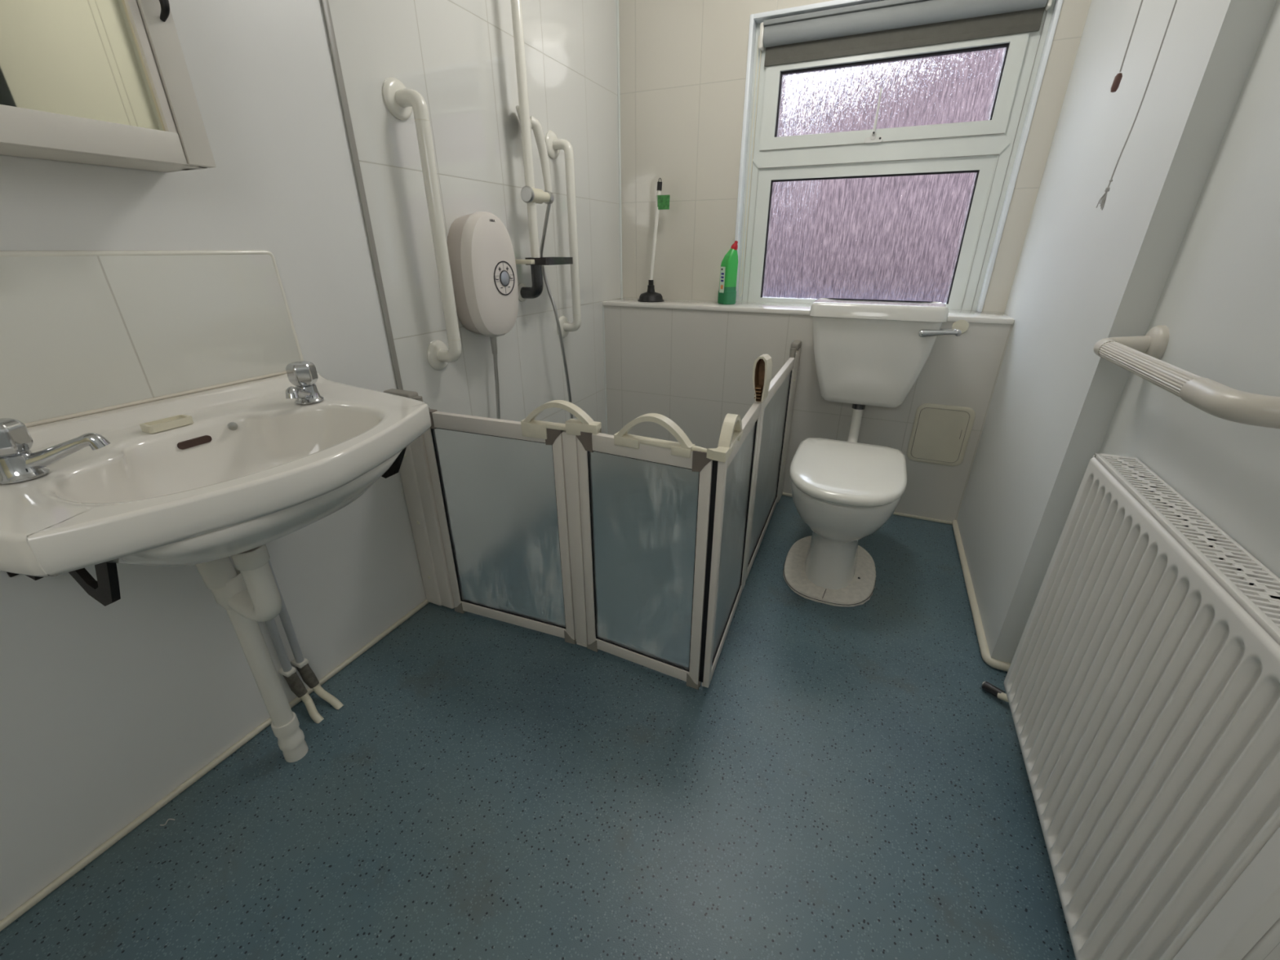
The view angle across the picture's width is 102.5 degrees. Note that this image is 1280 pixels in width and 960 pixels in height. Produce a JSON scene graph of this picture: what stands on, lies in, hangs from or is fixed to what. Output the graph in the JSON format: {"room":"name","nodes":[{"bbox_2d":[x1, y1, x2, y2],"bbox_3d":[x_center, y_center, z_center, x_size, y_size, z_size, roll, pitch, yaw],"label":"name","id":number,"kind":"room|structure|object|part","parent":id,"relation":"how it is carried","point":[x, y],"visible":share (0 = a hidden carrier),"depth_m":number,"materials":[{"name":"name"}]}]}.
{"room":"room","nodes":[
{"label":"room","id":0,"kind":"room"},
{"bbox_2d":[0,0,620,920],"bbox_3d":[-0.893,-0.582,1.121,0.100,2.400,4.080,10,26,22],"label":"wall","id":1,"kind":"structure","parent":0,"point":[106,711],"depth_m":1.25,"materials":[{"name":"white tile"}]},
{"bbox_2d":[0,0,216,172],"bbox_3d":[-0.948,-0.693,0.563,0.176,0.538,0.649,10,26,22],"label":"upper cabinet","id":2,"kind":"object","parent":1,"relation":"attached to","point":[100,82],"visible":1,"depth_m":0.78,"materials":[{"name":"white paint"}]},
{"bbox_2d":[0,0,177,133],"bbox_3d":[-0.901,-0.684,0.541,0.013,0.458,0.564,10,26,22],"label":"mirror","id":3,"kind":"object","parent":2,"relation":"attached to","point":[91,66],"depth_m":0.76,"materials":[{"name":"silver mirror"}]},
{"bbox_3d":[-0.910,-0.676,0.525,0.017,0.538,0.605,10,26,22],"label":"door frame","id":4,"kind":"part","parent":2,"relation":"part of","materials":[{"name":"white paint"}]},
{"bbox_3d":[-0.755,-0.777,0.800,0.028,0.095,0.014,10,26,22],"label":"handle","id":5,"kind":"part","parent":2,"relation":"part of","materials":[{"name":"black plastic"}]},
{"bbox_2d":[0,249,303,427],"bbox_3d":[-1.026,-0.214,0.810,0.014,0.270,0.977,10,26,22],"label":"tile backsplash","id":6,"kind":"structure","parent":1,"relation":"attached to","point":[82,332],"depth_m":0.96,"materials":[{"name":"white tile"}]},
{"bbox_2d":[0,599,428,931],"bbox_3d":[-1.172,0.820,0.911,0.013,0.016,2.250,10,26,22],"label":"baseboard","id":7,"kind":"structure","parent":1,"relation":"attached to","point":[33,900],"depth_m":1.14,"materials":[{"name":"white plastic"}]},
{"bbox_2d":[0,371,431,606],"bbox_3d":[-0.735,0.006,0.934,0.544,0.242,0.714,10,26,22],"label":"basin","id":8,"kind":"object","parent":1,"relation":"attached to","point":[255,466],"visible":0.94,"depth_m":0.82,"materials":[{"name":"white ceramic"}]},
{"bbox_2d":[0,417,110,484],"bbox_3d":[-0.844,-0.047,0.725,0.132,0.082,0.054,-6,25,-14],"label":"tap","id":9,"kind":"object","parent":8,"relation":"on","point":[18,463],"visible":1,"depth_m":0.72,"materials":[{"name":"silver metal"}]},
{"bbox_3d":[-0.882,-0.058,0.710,0.053,0.050,0.048,10,26,22],"label":"knob","id":10,"kind":"part","parent":9,"relation":"part of","materials":[{"name":"silver metal"}]},
{"bbox_3d":[-0.836,-0.037,0.740,0.115,0.051,0.027,-10,26,-21],"label":"spout","id":11,"kind":"part","parent":9,"relation":"part of","materials":[{"name":"silver metal"}]},
{"bbox_2d":[139,414,193,433],"bbox_3d":[-0.861,-0.103,0.935,0.033,0.013,0.068,10,26,22],"label":"soap tray","id":12,"kind":"object","parent":8,"relation":"on","point":[162,424],"visible":1,"depth_m":0.93,"materials":[{"name":"beige plastic"}]},
{"bbox_2d":[195,544,308,762],"bbox_3d":[-0.788,0.388,1.098,0.187,0.651,0.074,10,26,22],"label":"trap","id":13,"kind":"object","parent":8,"relation":"attached to","point":[248,591],"visible":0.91,"depth_m":1.04,"materials":[{"name":"white plastic"}]},
{"bbox_2d":[285,360,324,404],"bbox_3d":[-0.687,-0.192,1.047,0.054,0.082,0.132,-12,27,-24],"label":"tap","id":14,"kind":"object","parent":8,"relation":"on","point":[303,375],"visible":1,"depth_m":1.06,"materials":[{"name":"silver metal"}]},
{"bbox_3d":[-0.689,-0.174,1.042,0.027,0.051,0.115,-8,25,-17],"label":"spout","id":15,"kind":"part","parent":14,"relation":"part of","materials":[{"name":"silver metal"}]},
{"bbox_3d":[-0.705,-0.221,1.072,0.053,0.050,0.048,10,26,22],"label":"knob","id":16,"kind":"part","parent":14,"relation":"part of","materials":[{"name":"silver metal"}]},
{"bbox_2d":[265,618,324,723],"bbox_3d":[-0.886,0.273,1.221,0.126,0.781,0.032,13,27,27],"label":"supply pipe","id":17,"kind":"object","parent":1,"relation":"attached to","point":[287,671],"visible":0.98,"depth_m":1.34,"materials":[{"name":"white plastic"}]},
{"bbox_2d":[268,560,343,709],"bbox_3d":[-0.867,0.260,1.251,0.132,0.781,0.030,10,26,22],"label":"supply pipe","id":18,"kind":"object","parent":1,"relation":"attached to","point":[301,664],"visible":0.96,"depth_m":1.36,"materials":[{"name":"white plastic"}]},
{"bbox_2d":[320,0,403,390],"bbox_3d":[-0.721,-0.688,1.355,0.006,2.400,0.018,10,26,22],"label":"trim","id":19,"kind":"structure","parent":1,"relation":"attached to","point":[325,4],"depth_m":1.32,"materials":[{"name":"white plastic"}]},
{"bbox_2d":[382,76,462,370],"bbox_3d":[-0.609,-0.705,1.501,0.098,0.774,0.094,10,26,22],"label":"grab rail","id":20,"kind":"object","parent":1,"relation":"attached to","point":[400,100],"visible":1,"depth_m":1.44,"materials":[{"name":"beige plastic"}]},
{"bbox_2d":[447,211,518,337],"bbox_3d":[-0.513,-0.679,1.714,0.122,0.386,0.236,10,26,22],"label":"shower","id":21,"kind":"object","parent":1,"relation":"attached to","point":[482,257],"visible":1,"depth_m":1.65,"materials":[{"name":"grey plastic"}]},
{"bbox_2d":[489,204,573,418],"bbox_3d":[-0.425,-0.452,2.036,0.079,1.164,0.453,10,26,22],"label":"shower hose","id":22,"kind":"object","parent":21,"relation":"attached to","point":[493,340],"visible":0.52,"depth_m":1.99,"materials":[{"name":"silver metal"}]},
{"bbox_2d":[511,0,543,302],"bbox_3d":[-0.414,-1.303,1.709,0.099,1.348,0.080,10,26,22],"label":"riser rail","id":23,"kind":"object","parent":1,"relation":"attached to","point":[525,292],"visible":0.94,"depth_m":1.75,"materials":[{"name":"beige plastic"}]},
{"bbox_2d":[520,186,554,204],"bbox_3d":[-0.368,-1.024,1.852,0.053,0.053,0.146,10,26,22],"label":"holder","id":24,"kind":"object","parent":23,"relation":"attached to","point":[528,194],"visible":1,"depth_m":1.81,"materials":[{"name":"beige plastic"}]},
{"bbox_2d":[515,105,552,192],"bbox_3d":[-0.392,-1.162,1.839,0.086,0.288,0.122,20,31,37],"label":"handset","id":25,"kind":"object","parent":24,"relation":"attached to","point":[535,125],"visible":0.64,"depth_m":1.83,"materials":[{"name":"white plastic"}]},
{"bbox_3d":[-0.358,-1.151,1.847,0.074,0.261,0.036,-16,29,-31],"label":"handle","id":26,"kind":"part","parent":25,"relation":"part of","materials":[{"name":"white plastic"}]},
{"bbox_3d":[-0.357,-1.033,1.872,0.034,0.034,0.055,11,27,24],"label":"cradle arm","id":27,"kind":"part","parent":24,"relation":"part of","materials":[{"name":"beige plastic"}]},
{"bbox_2d":[515,257,573,265],"bbox_3d":[-0.367,-0.839,1.965,0.139,0.025,0.207,10,26,22],"label":"soap tray","id":28,"kind":"object","parent":23,"relation":"attached to","point":[529,260],"visible":0.91,"depth_m":1.90,"materials":[{"name":"plastic"}]},
{"bbox_2d":[383,388,718,689],"bbox_3d":[-0.278,0.146,1.477,1.004,0.776,0.056,10,26,21],"label":"shower door","id":29,"kind":"structure","parent":1,"relation":"attached to","point":[575,532],"depth_m":1.44,"materials":[{"name":"white metal"}]},
{"bbox_3d":[-0.414,-0.147,1.407,0.399,0.044,0.020,9,26,19],"label":"rail","id":30,"kind":"part","parent":29,"relation":"part of","materials":[{"name":"white metal"}]},
{"bbox_3d":[-0.414,0.153,1.542,0.407,0.622,0.005,9,26,19],"label":"frosted panel","id":31,"kind":"part","parent":29,"relation":"part of","materials":[{"name":"white"}]},
{"bbox_3d":[-0.414,0.450,1.675,0.399,0.037,0.020,9,26,19],"label":"rail","id":32,"kind":"part","parent":29,"relation":"part of","materials":[{"name":"white metal"}]},
{"bbox_3d":[-0.205,-0.152,1.318,0.220,0.102,0.031,9,26,19],"label":"handle","id":33,"kind":"part","parent":29,"relation":"part of","materials":[{"name":"beige plastic"}]},
{"bbox_3d":[-0.178,0.194,1.463,0.042,0.700,0.021,10,26,22],"label":"hinge post","id":34,"kind":"part","parent":29,"relation":"part of","materials":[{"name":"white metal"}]},
{"bbox_3d":[0.005,0.524,1.511,0.305,0.037,0.020,12,27,24],"label":"rail","id":35,"kind":"part","parent":29,"relation":"part of","materials":[{"name":"white metal"}]},
{"bbox_3d":[0.005,-0.073,1.242,0.305,0.044,0.020,12,27,24],"label":"rail","id":36,"kind":"part","parent":29,"relation":"part of","materials":[{"name":"white metal"}]},
{"bbox_3d":[0.005,0.227,1.377,0.313,0.622,0.005,12,27,24],"label":"frosted panel","id":37,"kind":"part","parent":29,"relation":"part of","materials":[{"name":"white"}]},
{"bbox_3d":[0.032,-0.112,1.210,0.200,0.086,0.031,12,27,24],"label":"handle","id":38,"kind":"part","parent":29,"relation":"part of","materials":[{"name":"beige plastic"}]},
{"bbox_2d":[545,130,581,337],"bbox_3d":[-0.302,-0.989,2.132,0.096,0.782,0.094,10,26,22],"label":"grab rail","id":39,"kind":"object","parent":1,"relation":"attached to","point":[553,144],"visible":0.98,"depth_m":2.08,"materials":[{"name":"beige plastic"}]},
{"bbox_2d":[0,495,1075,959],"bbox_3d":[0.005,0.713,1.267,2.065,0.080,4.080,10,26,22],"label":"floor","id":40,"kind":"structure","parent":0,"point":[844,783],"depth_m":1.13,"materials":[{"name":"blue plastic"}]},
{"bbox_2d":[160,818,175,826],"bbox_3d":[-1.019,0.737,1.107,0.012,0.004,0.024,19,31,36],"label":"paper scrap","id":41,"kind":"object","parent":40,"relation":"on","point":[168,819],"visible":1,"depth_m":1.10,"materials":[{"name":"grey paper"}]},
{"bbox_2d":[782,297,961,606],"bbox_3d":[0.818,-0.137,1.911,0.537,0.940,0.883,10,26,22],"label":"toilet","id":42,"kind":"object","parent":40,"relation":"on","point":[867,352],"visible":1,"depth_m":1.90,"materials":[{"name":"white ceramic"}]},
{"bbox_3d":[0.726,-0.017,1.808,0.364,0.010,0.495,10,26,22],"label":"seat","id":43,"kind":"part","parent":42,"relation":"part of","materials":[{"name":"white plastic"}]},
{"bbox_3d":[0.724,-0.038,1.792,0.378,0.038,0.534,10,26,22],"label":"lid","id":44,"kind":"part","parent":42,"relation":"part of","materials":[{"name":"white plastic"}]},
{"bbox_3d":[0.930,-0.670,2.016,0.486,0.054,0.216,10,26,22],"label":"cistern lid","id":45,"kind":"part","parent":42,"relation":"part of","materials":[{"name":"white ceramic"}]},
{"bbox_3d":[1.101,-0.544,1.895,0.139,0.032,0.074,7,25,14],"label":"flush lever","id":46,"kind":"part","parent":42,"relation":"part of","materials":[{"name":"silver metal"}]},
{"bbox_2d":[604,306,1013,521],"bbox_3d":[0.657,-0.380,2.538,1.753,0.868,0.212,10,26,22],"label":"wall","id":47,"kind":"structure","parent":0,"point":[693,369],"depth_m":2.38,"materials":[{"name":"white tile"}]},
{"bbox_2d":[602,305,607,434],"bbox_3d":[-0.186,-0.508,2.761,0.008,0.818,0.008,10,26,22],"label":"trim","id":48,"kind":"structure","parent":47,"relation":"attached to","point":[602,305],"depth_m":2.72,"materials":[{"name":"white plastic"}]},
{"bbox_2d":[702,340,801,688],"bbox_3d":[0.435,-0.053,1.836,0.048,0.843,1.384,10,26,21],"label":"shower door","id":49,"kind":"structure","parent":47,"relation":"attached to","point":[751,453],"depth_m":1.57,"materials":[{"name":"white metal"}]},
{"bbox_3d":[0.271,0.469,1.633,0.020,0.037,0.434,9,26,19],"label":"rail","id":50,"kind":"part","parent":49,"relation":"part of","materials":[{"name":"white metal"}]},
{"bbox_3d":[0.215,-0.116,1.215,0.030,0.078,0.163,9,26,19],"label":"handle","id":51,"kind":"part","parent":49,"relation":"part of","materials":[{"name":"beige plastic"}]},
{"bbox_3d":[0.271,0.172,1.500,0.005,0.622,0.443,9,26,19],"label":"frosted panel","id":52,"kind":"part","parent":49,"relation":"part of","materials":[{"name":"white"}]},
{"bbox_3d":[0.271,-0.128,1.365,0.020,0.044,0.434,9,26,19],"label":"rail","id":53,"kind":"part","parent":49,"relation":"part of","materials":[{"name":"white metal"}]},
{"bbox_3d":[0.369,0.069,1.724,0.022,0.698,0.036,10,26,22],"label":"hinge post","id":54,"kind":"part","parent":49,"relation":"part of","materials":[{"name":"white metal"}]},
{"bbox_3d":[0.517,0.223,2.180,0.020,0.037,0.669,10,26,21],"label":"rail","id":55,"kind":"part","parent":49,"relation":"part of","materials":[{"name":"white metal"}]},
{"bbox_3d":[0.365,-0.309,1.539,0.047,0.133,0.067,10,26,22],"label":"flip handle","id":56,"kind":"part","parent":49,"relation":"part of","materials":[{"name":"beige plastic"}]},
{"bbox_3d":[0.517,-0.074,2.046,0.005,0.622,0.677,10,26,21],"label":"frosted panel","id":57,"kind":"part","parent":49,"relation":"part of","materials":[{"name":"white"}]},
{"bbox_3d":[0.517,-0.374,1.911,0.020,0.044,0.669,10,26,21],"label":"rail","id":58,"kind":"part","parent":49,"relation":"part of","materials":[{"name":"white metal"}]},
{"bbox_2d":[602,297,1014,324],"bbox_3d":[0.671,-0.798,2.383,1.753,0.021,0.295,10,26,22],"label":"trim","id":59,"kind":"structure","parent":47,"relation":"on","point":[954,315],"depth_m":2.35,"materials":[{"name":"white plastic"}]},
{"bbox_2d":[637,177,670,302],"bbox_3d":[0.055,-1.151,2.481,0.133,0.543,0.133,-18,30,-34],"label":"plunger","id":60,"kind":"object","parent":59,"relation":"on","point":[662,201],"visible":1,"depth_m":2.49,"materials":[{"name":"white plastic"}]},
{"bbox_2d":[637,280,663,302],"bbox_3d":[0.055,-0.950,2.572,0.134,0.100,0.134,10,26,22],"label":"cup","id":61,"kind":"object","parent":60,"relation":"on","point":[650,295],"depth_m":2.55,"materials":[{"name":"black rubber"}]},
{"bbox_2d":[717,240,737,304],"bbox_3d":[0.414,-0.969,2.403,0.069,0.274,0.068,-12,27,-25],"label":"bottle","id":62,"kind":"object","parent":59,"relation":"on","point":[729,265],"visible":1,"depth_m":2.39,"materials":[{"name":"green plastic"}]},
{"bbox_3d":[0.385,-0.936,2.401,0.001,0.113,0.034,-12,27,-25],"label":"label panel","id":63,"kind":"part","parent":62,"relation":"part of","materials":[{"name":"white paper"}]},
{"bbox_2d":[782,492,951,524],"bbox_3d":[0.613,0.051,2.621,1.753,0.014,0.008,10,26,22],"label":"baseboard","id":64,"kind":"structure","parent":47,"relation":"attached to","point":[783,494],"depth_m":2.35,"materials":[{"name":"beige plastic"}]},
{"bbox_2d":[906,403,975,466],"bbox_3d":[1.278,-0.191,2.188,0.216,0.262,0.010,10,26,22],"label":"access panel","id":65,"kind":"object","parent":47,"relation":"attached to","point":[940,433],"visible":1,"depth_m":2.18,"materials":[{"name":"beige plastic"}]},
{"bbox_2d":[951,320,968,333],"bbox_3d":[1.257,-0.602,2.012,0.058,0.058,0.010,10,26,22],"label":"cap","id":66,"kind":"object","parent":47,"relation":"attached to","point":[962,325],"visible":0.84,"depth_m":2.01,"materials":[{"name":"beige plastic"}]},
{"bbox_2d":[618,0,1091,312],"bbox_3d":[0.733,-1.148,2.378,1.753,2.400,0.160,10,26,22],"label":"wall","id":67,"kind":"structure","parent":0,"point":[683,63],"depth_m":2.30,"materials":[{"name":"white tile"}]},
{"bbox_2d":[616,0,622,297],"bbox_3d":[-0.099,-1.667,2.448,0.012,1.511,0.012,10,26,22],"label":"trim","id":68,"kind":"structure","parent":67,"relation":"attached to","point":[617,1],"depth_m":2.46,"materials":[{"name":"white plastic"}]},
{"bbox_2d":[736,0,1055,310],"bbox_3d":[0.972,-1.280,2.203,1.048,1.184,0.078,10,26,22],"label":"window","id":69,"kind":"structure","parent":67,"relation":"in","point":[984,149],"depth_m":2.17,"materials":[{"name":"white plastic"}]},
{"bbox_3d":[0.976,-1.057,2.304,0.817,0.535,0.004,10,26,22],"label":"glass pane","id":70,"kind":"part","parent":69,"relation":"part of","materials":[{"name":"purple glass"}]},
{"bbox_2d":[864,87,882,143],"bbox_3d":[0.955,-1.467,2.067,0.070,0.180,0.025,10,26,22],"label":"stay","id":71,"kind":"object","parent":69,"relation":"attached to","point":[873,139],"visible":1,"depth_m":2.09,"materials":[{"name":"white metal"}]},
{"bbox_3d":[0.958,-1.405,2.103,0.070,0.039,0.009,10,26,22],"label":"mounting plate","id":72,"kind":"part","parent":71,"relation":"part of","materials":[{"name":"white metal"}]},
{"bbox_3d":[0.973,-1.551,2.073,0.817,0.235,0.004,10,26,22],"label":"glass pane","id":73,"kind":"part","parent":69,"relation":"part of","materials":[{"name":"purple glass"}]},
{"bbox_3d":[0.971,-1.572,2.067,0.930,0.371,0.067,10,26,22],"label":"sash","id":74,"kind":"part","parent":69,"relation":"part of","materials":[{"name":"white plastic"}]},
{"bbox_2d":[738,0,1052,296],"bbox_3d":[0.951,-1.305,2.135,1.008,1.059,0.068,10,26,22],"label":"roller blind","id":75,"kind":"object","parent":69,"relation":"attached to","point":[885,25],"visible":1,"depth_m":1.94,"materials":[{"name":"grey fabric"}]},
{"bbox_3d":[0.497,-1.369,2.328,0.022,1.017,0.005,-14,28,-29],"label":"chain","id":76,"kind":"part","parent":75,"relation":"part of","materials":[{"name":"beige plastic"}]},
{"bbox_3d":[0.959,-1.778,1.918,0.980,0.017,0.060,10,26,22],"label":"head rail","id":77,"kind":"part","parent":75,"relation":"part of","materials":[{"name":"white plastic"}]},
{"bbox_2d":[734,0,1062,311],"bbox_3d":[0.951,-1.308,2.142,1.071,1.108,0.076,10,26,22],"label":"trim","id":78,"kind":"structure","parent":67,"relation":"attached to","point":[757,18],"depth_m":2.04,"materials":[{"name":"white plastic"}]},
{"bbox_2d":[766,50,1003,301],"bbox_3d":[2.643,-2.712,4.631,9.500,5.400,3.100,10,26,22],"label":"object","id":79,"kind":"structure","parent":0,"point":[906,63],"depth_m":4.20,"materials":[{"name":"purple glass"}]},
{"bbox_2d":[956,0,1279,663],"bbox_3d":[0.852,-0.264,0.414,0.212,2.400,4.080,10,26,22],"label":"wall","id":80,"kind":"structure","parent":0,"point":[1184,238],"depth_m":1.11,"materials":[{"name":"paint"}]},
{"bbox_2d":[951,520,1010,671],"bbox_3d":[1.243,0.371,1.895,0.081,0.028,0.949,10,26,22],"label":"baseboard","id":81,"kind":"structure","parent":80,"relation":"attached to","point":[998,664],"depth_m":1.72,"materials":[{"name":"white plastic"}]},
{"bbox_2d":[1003,453,1279,959],"bbox_3d":[0.822,0.389,0.870,0.078,0.646,0.785,10,26,22],"label":"radiator","id":82,"kind":"object","parent":80,"relation":"attached to","point":[1141,682],"visible":1,"depth_m":0.74,"materials":[{"name":"white metal"}]},
{"bbox_2d":[981,680,1008,702],"bbox_3d":[0.983,0.557,1.391,0.026,0.098,0.087,-11,27,-23],"label":"radiator valve","id":83,"kind":"object","parent":82,"relation":"attached to","point":[988,687],"visible":0.53,"depth_m":1.41,"materials":[{"name":"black plastic"}]},
{"bbox_2d":[1093,453,1279,645],"bbox_3d":[0.826,0.101,0.740,0.070,0.013,0.782,10,26,22],"label":"grille","id":84,"kind":"object","parent":82,"relation":"attached to","point":[1247,593],"depth_m":0.74,"materials":[{"name":"white metal"}]},
{"bbox_3d":[0.669,0.521,0.544,0.072,0.613,0.004,10,26,22],"label":"panel","id":85,"kind":"part","parent":82,"relation":"part of","materials":[{"name":"white metal"}]},
{"bbox_2d":[1093,324,1279,428],"bbox_3d":[0.909,-0.186,0.856,0.109,0.080,0.613,10,26,22],"label":"grab rail","id":86,"kind":"object","parent":80,"relation":"attached to","point":[1140,356],"visible":1,"depth_m":0.77,"materials":[{"name":"beige plastic"}]},
{"bbox_3d":[0.005,-1.549,0.248,2.065,0.080,4.080,10,26,22],"label":"ceiling","id":87,"kind":"structure","parent":0,"visible":0},
{"bbox_2d":[1110,0,1142,92],"bbox_3d":[0.804,-1.127,0.661,0.010,1.028,0.010,10,26,22],"label":"pull cord","id":88,"kind":"object","parent":87,"relation":"hanging from","point":[1117,78],"visible":1,"depth_m":0.86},
{"bbox_2d":[1095,0,1177,210],"bbox_3d":[0.837,-1.039,0.684,0.017,1.206,0.009,-1,24,-2],"label":"pull cord","id":89,"kind":"object","parent":87,"relation":"hanging from","point":[1107,189],"visible":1,"depth_m":0.88,"materials":[{"name":"white fabric"}]}
]}

